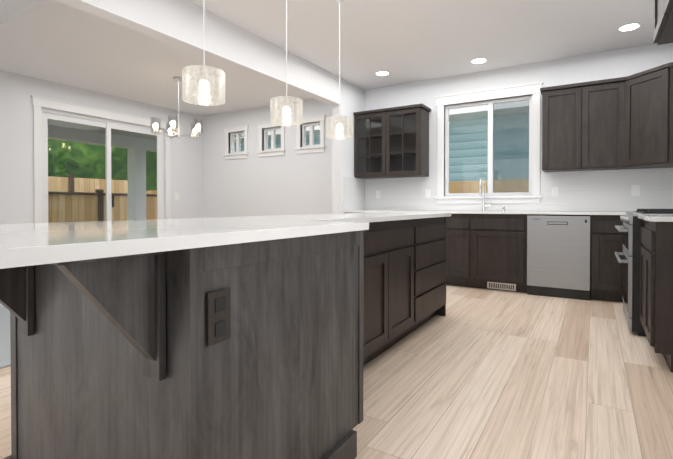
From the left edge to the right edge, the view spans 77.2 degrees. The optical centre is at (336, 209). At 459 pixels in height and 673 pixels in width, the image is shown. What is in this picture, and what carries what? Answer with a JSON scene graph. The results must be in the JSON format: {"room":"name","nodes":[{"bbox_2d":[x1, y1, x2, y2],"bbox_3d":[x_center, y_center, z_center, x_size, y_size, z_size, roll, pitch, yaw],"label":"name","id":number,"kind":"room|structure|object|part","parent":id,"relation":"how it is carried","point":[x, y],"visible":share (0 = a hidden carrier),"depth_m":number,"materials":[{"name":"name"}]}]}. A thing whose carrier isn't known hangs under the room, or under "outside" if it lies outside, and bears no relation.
{"room":"kitchen","nodes":[
{"label":"kitchen","id":0,"kind":"room"},
{"bbox_2d":[0,303,10,368],"bbox_3d":[-4.262,0.946,2.144,3.470,0.012,4.575,0,1,31],"label":"wall","id":1,"kind":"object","parent":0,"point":[5,355],"depth_m":3.05,"materials":[{"name":"white paint"}]},
{"bbox_2d":[0,70,202,223],"bbox_3d":[-4.829,-0.429,4.675,0.150,2.710,8.630,0,1,31],"label":"wall","id":2,"kind":"structure","parent":0,"point":[17,91],"depth_m":5.82,"materials":[{"name":"white paint"}]},
{"bbox_2d":[31,95,170,222],"bbox_3d":[-3.531,-0.325,6.626,0.033,2.458,2.208,0,1,31],"label":"door frame","id":3,"kind":"structure","parent":2,"relation":"in","point":[38,102],"depth_m":6.01,"materials":[{"name":"white wood"}]},
{"bbox_2d":[41,108,163,222],"bbox_3d":[-3.600,-0.260,6.668,0.075,2.330,1.970,0,1,31],"label":"door","id":4,"kind":"structure","parent":2,"relation":"in","point":[106,124],"depth_m":6.64,"materials":[{"name":"white plastic"}]},
{"bbox_2d":[0,0,654,115],"bbox_3d":[-1.598,-1.814,2.689,7.720,0.100,8.630,0,1,31],"label":"ceiling","id":5,"kind":"structure","parent":0,"point":[404,41],"depth_m":4.46,"materials":[{"name":"white paint"}]},
{"bbox_2d":[0,0,46,23],"bbox_3d":[-3.621,-1.589,3.235,3.400,0.360,1.050,0,1,31],"label":"beam","id":6,"kind":"structure","parent":5,"relation":"attached to","point":[10,9],"depth_m":2.93,"materials":[{"name":"white paint"}]},
{"bbox_2d":[150,77,202,139],"bbox_3d":[-2.141,-1.376,5.766,0.675,0.840,0.654,0,1,31],"label":"chandelier","id":7,"kind":"object","parent":5,"relation":"hanging from","point":[171,125],"visible":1,"depth_m":5.68,"materials":[{"name":"glass"}]},
{"bbox_2d":[56,0,340,105],"bbox_3d":[-1.988,-1.582,2.514,0.140,0.360,7.620,0,1,31],"label":"beam","id":8,"kind":"structure","parent":5,"relation":"attached to","point":[178,23],"depth_m":3.86,"materials":[{"name":"white paint"}]},
{"bbox_2d":[182,0,224,105],"bbox_3d":[-0.709,-1.171,2.253,0.220,1.175,0.220,0,1,31],"label":"pendant light","id":9,"kind":"object","parent":5,"relation":"hanging from","point":[204,86],"visible":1,"depth_m":2.19,"materials":[{"name":"beige glass"}]},
{"bbox_2d":[270,0,302,125],"bbox_3d":[-0.339,-1.178,2.859,0.220,1.175,0.220,0,1,31],"label":"pendant light","id":10,"kind":"object","parent":5,"relation":"hanging from","point":[287,109],"visible":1,"depth_m":2.79,"materials":[{"name":"beige glass"}]},
{"bbox_2d":[326,0,352,138],"bbox_3d":[0.026,-1.184,3.456,0.220,1.175,0.220,0,1,31],"label":"pendant light","id":11,"kind":"object","parent":5,"relation":"hanging from","point":[344,128],"visible":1,"depth_m":3.40,"materials":[{"name":"beige glass"}]},
{"bbox_2d":[375,71,388,75],"bbox_3d":[0.600,-1.790,5.524,0.190,0.006,0.190,0,1,31],"label":"recessed light","id":12,"kind":"object","parent":5,"relation":"in","point":[381,73],"visible":1,"depth_m":5.52,"materials":[{"name":"white"}]},
{"bbox_2d":[470,58,486,63],"bbox_3d":[1.704,-1.785,5.050,0.190,0.006,0.190,0,1,31],"label":"recessed light","id":13,"kind":"object","parent":5,"relation":"in","point":[478,60],"visible":1,"depth_m":5.03,"materials":[{"name":"white"}]},
{"bbox_2d":[617,23,640,30],"bbox_3d":[2.845,-1.775,4.096,0.190,0.006,0.190,0,1,31],"label":"recessed light","id":14,"kind":"object","parent":5,"relation":"in","point":[630,26],"visible":1,"depth_m":4.09,"materials":[{"name":"white"}]},
{"bbox_2d":[0,285,672,458],"bbox_3d":[-1.598,0.971,2.719,7.720,0.050,8.630,0,1,31],"label":"floor","id":15,"kind":"structure","parent":0,"point":[477,373],"depth_m":2.26,"materials":[{"name":"brown wood"}]},
{"bbox_2d":[0,216,447,458],"bbox_3d":[-0.011,0.510,2.407,0.962,0.880,3.260,0,1,31],"label":"kitchen island","id":16,"kind":"object","parent":15,"relation":"on","point":[258,337],"depth_m":1.25,"materials":[{"name":"brown wood"}]},
{"bbox_2d":[0,212,450,271],"bbox_3d":[-0.037,0.055,2.359,1.010,0.030,3.440,0,1,31],"label":"island countertop","id":17,"kind":"structure","parent":16,"relation":"on","point":[21,245],"depth_m":1.05,"materials":[{"name":"white stone"}]},
{"bbox_2d":[446,214,478,287],"bbox_3d":[1.471,0.479,5.349,0.751,0.880,0.626,0,1,31],"label":"base cabinet","id":18,"kind":"object","parent":15,"relation":"on","point":[462,230],"depth_m":4.99,"materials":[{"name":"brown wood"}]},
{"bbox_2d":[479,214,530,292],"bbox_3d":[1.952,0.482,5.055,0.678,0.880,0.626,0,1,31],"label":"base cabinet","id":19,"kind":"object","parent":15,"relation":"on","point":[483,248],"depth_m":4.74,"materials":[{"name":"brown wood"}]},
{"bbox_2d":[343,210,626,213],"bbox_3d":[1.912,0.026,5.063,3.872,0.030,0.635,0,1,31],"label":"countertop","id":20,"kind":"structure","parent":19,"relation":"on","point":[346,211],"depth_m":4.81,"materials":[{"name":"white stone"}]},
{"bbox_2d":[479,178,489,210],"bbox_3d":[1.847,-0.198,5.272,0.101,0.413,0.243,0,1,31],"label":"faucet","id":21,"kind":"object","parent":20,"relation":"on","point":[483,202],"visible":1,"depth_m":5.35,"materials":[{"name":"silver metal"}]},
{"bbox_3d":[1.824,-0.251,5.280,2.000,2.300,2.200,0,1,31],"label":"spout","id":22,"kind":"part","parent":21,"relation":"part of","materials":[{"name":"silver metal"}]},
{"bbox_2d":[487,282,515,290],"bbox_3d":[1.891,0.874,4.836,0.310,0.076,0.008,0,1,31],"label":"air vent register","id":23,"kind":"object","parent":19,"relation":"attached to","point":[501,286],"visible":1,"depth_m":4.83,"materials":[{"name":"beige metal"}]},
{"bbox_2d":[527,214,590,300],"bbox_3d":[2.489,0.489,4.705,0.593,0.872,0.612,0,1,31],"label":"dishwasher","id":24,"kind":"object","parent":15,"relation":"on","point":[559,256],"visible":0.96,"depth_m":4.44,"materials":[{"name":"silver metal"}]},
{"bbox_2d":[591,214,622,301],"bbox_3d":[2.882,0.488,4.448,0.337,0.880,0.694,0,1,31],"label":"base cabinet","id":25,"kind":"object","parent":15,"relation":"on","point":[604,234],"depth_m":4.25,"materials":[{"name":"brown wood"}]},
{"bbox_2d":[619,214,638,301],"bbox_3d":[3.012,0.495,3.816,0.689,0.880,0.425,0,1,31],"label":"base cabinet","id":26,"kind":"object","parent":15,"relation":"on","point":[620,222],"depth_m":4.17,"materials":[{"name":"brown wood"}]},
{"bbox_2d":[615,209,672,336],"bbox_3d":[2.664,0.466,3.328,0.760,0.948,0.764,0,1,31],"label":"range","id":27,"kind":"object","parent":15,"relation":"on","point":[633,223],"visible":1,"depth_m":3.16,"materials":[{"name":"silver metal"}]},
{"bbox_2d":[639,218,672,371],"bbox_3d":[2.334,0.507,2.654,0.636,0.880,0.725,0,1,31],"label":"base cabinet","id":28,"kind":"object","parent":15,"relation":"on","point":[656,252],"depth_m":2.49,"materials":[{"name":"brown wood"}]},
{"bbox_2d":[639,214,672,221],"bbox_3d":[2.323,0.052,2.645,0.651,0.030,0.745,0,1,31],"label":"countertop","id":29,"kind":"structure","parent":28,"relation":"on","point":[646,217],"depth_m":2.50,"materials":[{"name":"white stone"}]},
{"bbox_2d":[332,78,364,213],"bbox_3d":[0.181,-0.444,6.081,0.140,2.710,0.710,0,1,31],"label":"wall","id":30,"kind":"structure","parent":0,"point":[352,98],"depth_m":5.81,"materials":[{"name":"white paint"}]},
{"bbox_2d":[343,177,366,209],"bbox_3d":[0.255,-0.231,6.062,0.008,0.460,0.610,0,1,31],"label":"wall tile","id":31,"kind":"structure","parent":30,"relation":"attached to","point":[354,189],"depth_m":6.06,"materials":[{"name":"white tile"}]},
{"bbox_2d":[203,43,672,289],"bbox_3d":[0.610,-0.447,6.323,7.720,2.710,0.150,0,1,31],"label":"wall","id":32,"kind":"structure","parent":0,"point":[290,182],"depth_m":6.82,"materials":[{"name":"white paint"}]},
{"bbox_2d":[223,125,248,159],"bbox_3d":[-1.813,-1.232,7.739,0.608,0.588,0.143,0,1,31],"label":"window","id":33,"kind":"structure","parent":32,"relation":"in","point":[237,142],"depth_m":7.76,"materials":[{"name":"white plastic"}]},
{"bbox_2d":[256,120,285,156],"bbox_3d":[-1.104,-1.227,7.306,0.628,0.588,0.143,0,1,31],"label":"window","id":34,"kind":"structure","parent":32,"relation":"in","point":[273,138],"depth_m":7.32,"materials":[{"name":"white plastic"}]},
{"bbox_2d":[294,114,325,153],"bbox_3d":[-0.409,-1.223,6.882,0.598,0.588,0.143,0,1,31],"label":"window","id":35,"kind":"structure","parent":32,"relation":"in","point":[311,132],"depth_m":6.89,"materials":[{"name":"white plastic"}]},
{"bbox_2d":[435,82,542,203],"bbox_3d":[1.939,-0.813,5.454,1.328,1.458,0.143,0,1,31],"label":"kitchen window","id":36,"kind":"structure","parent":32,"relation":"in","point":[491,116],"depth_m":5.39,"materials":[{"name":"white plastic"}]},
{"bbox_2d":[367,168,672,210],"bbox_3d":[2.080,-0.223,5.336,3.879,0.460,0.008,0,1,31],"label":"wall tile","id":37,"kind":"structure","parent":32,"relation":"attached to","point":[605,190],"depth_m":4.92,"materials":[{"name":"white tile"}]},
{"bbox_2d":[376,190,380,197],"bbox_3d":[0.616,-0.231,6.220,0.075,0.120,0.008,0,1,31],"label":"electrical outlet","id":38,"kind":"object","parent":37,"relation":"attached to","point":[378,193],"visible":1,"depth_m":6.21,"materials":[{"name":"white plastic"}]},
{"bbox_2d":[425,189,430,197],"bbox_3d":[1.265,-0.227,5.824,0.075,0.120,0.008,0,1,31],"label":"electrical outlet","id":39,"kind":"object","parent":37,"relation":"attached to","point":[427,193],"visible":1,"depth_m":5.82,"materials":[{"name":"white plastic"}]},
{"bbox_2d":[551,187,557,196],"bbox_3d":[2.597,-0.218,5.012,0.075,0.120,0.008,0,1,31],"label":"electrical outlet","id":40,"kind":"object","parent":37,"relation":"attached to","point":[554,191],"visible":1,"depth_m":5.01,"materials":[{"name":"white plastic"}]},
{"bbox_2d":[631,185,639,195],"bbox_3d":[3.267,-0.214,4.603,0.075,0.120,0.008,0,1,31],"label":"electrical outlet","id":41,"kind":"object","parent":37,"relation":"attached to","point":[635,190],"visible":1,"depth_m":4.60,"materials":[{"name":"white plastic"}]},
{"bbox_2d":[541,84,588,171],"bbox_3d":[2.611,-0.916,4.805,0.452,0.930,0.341,0,1,31],"label":"upper cabinet","id":42,"kind":"object","parent":32,"relation":"attached to","point":[557,101],"depth_m":4.70,"materials":[{"name":"brown wood"}]},
{"bbox_2d":[573,78,628,170],"bbox_3d":[2.901,-0.914,4.604,0.500,0.930,0.383,0,1,31],"label":"upper cabinet","id":43,"kind":"object","parent":32,"relation":"attached to","point":[594,102],"depth_m":4.52,"materials":[{"name":"brown wood"}]},
{"bbox_2d":[617,62,672,168],"bbox_3d":[3.255,-0.910,4.227,0.719,0.930,0.657,0,1,31],"label":"upper cabinet","id":44,"kind":"object","parent":32,"relation":"attached to","point":[620,123],"depth_m":4.16,"materials":[{"name":"brown wood"}]},
{"bbox_2d":[653,0,672,44],"bbox_3d":[2.012,-1.160,2.108,0.636,0.385,0.513,0,1,31],"label":"upper cabinet","id":45,"kind":"object","parent":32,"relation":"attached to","point":[663,35],"depth_m":2.38,"materials":[{"name":"brown wood"}]},
{"bbox_2d":[657,0,672,27],"bbox_3d":[1.810,-1.156,1.778,0.636,0.385,0.513,0,1,31],"label":"upper cabinet","id":46,"kind":"object","parent":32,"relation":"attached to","point":[664,7],"depth_m":2.15,"materials":[{"name":"brown wood"}]},
{"label":"outside","id":47,"kind":"structure","parent":0,"visible":0},
{"bbox_3d":[-0.317,1.332,8.777,70.000,0.100,75.000,0,1,31],"label":"ground","id":48,"kind":"structure","parent":47,"visible":0},
{"bbox_2d":[48,139,156,190],"bbox_3d":[-2.726,-6.840,1.374,30.491,16.400,60.000,0,1,31],"label":"trees","id":49,"kind":"object","parent":48,"relation":"on","point":[88,153],"depth_m":12.66,"materials":[{"name":"green plant"}]},
{"bbox_2d":[48,119,243,219],"bbox_3d":[-4.531,-0.237,7.816,2.590,3.060,5.400,0,1,31],"label":"patio","id":50,"kind":"structure","parent":48,"relation":"on","point":[137,160],"depth_m":9.53,"materials":[{"name":"grey paint"}]},
{"bbox_2d":[48,174,528,222],"bbox_3d":[-3.768,0.302,-2.601,20.050,2.200,24.000,0,1,31],"label":"fence","id":51,"kind":"object","parent":48,"relation":"on","point":[73,214],"depth_m":9.98,"materials":[{"name":"brown wood"}]},
{"bbox_2d":[234,100,528,181],"bbox_3d":[4.608,-2.197,11.533,17.100,6.900,7.100,0,1,31],"label":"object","id":52,"kind":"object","parent":48,"relation":"on","point":[470,132],"depth_m":9.09,"materials":[{"name":"teal"}]}
]}

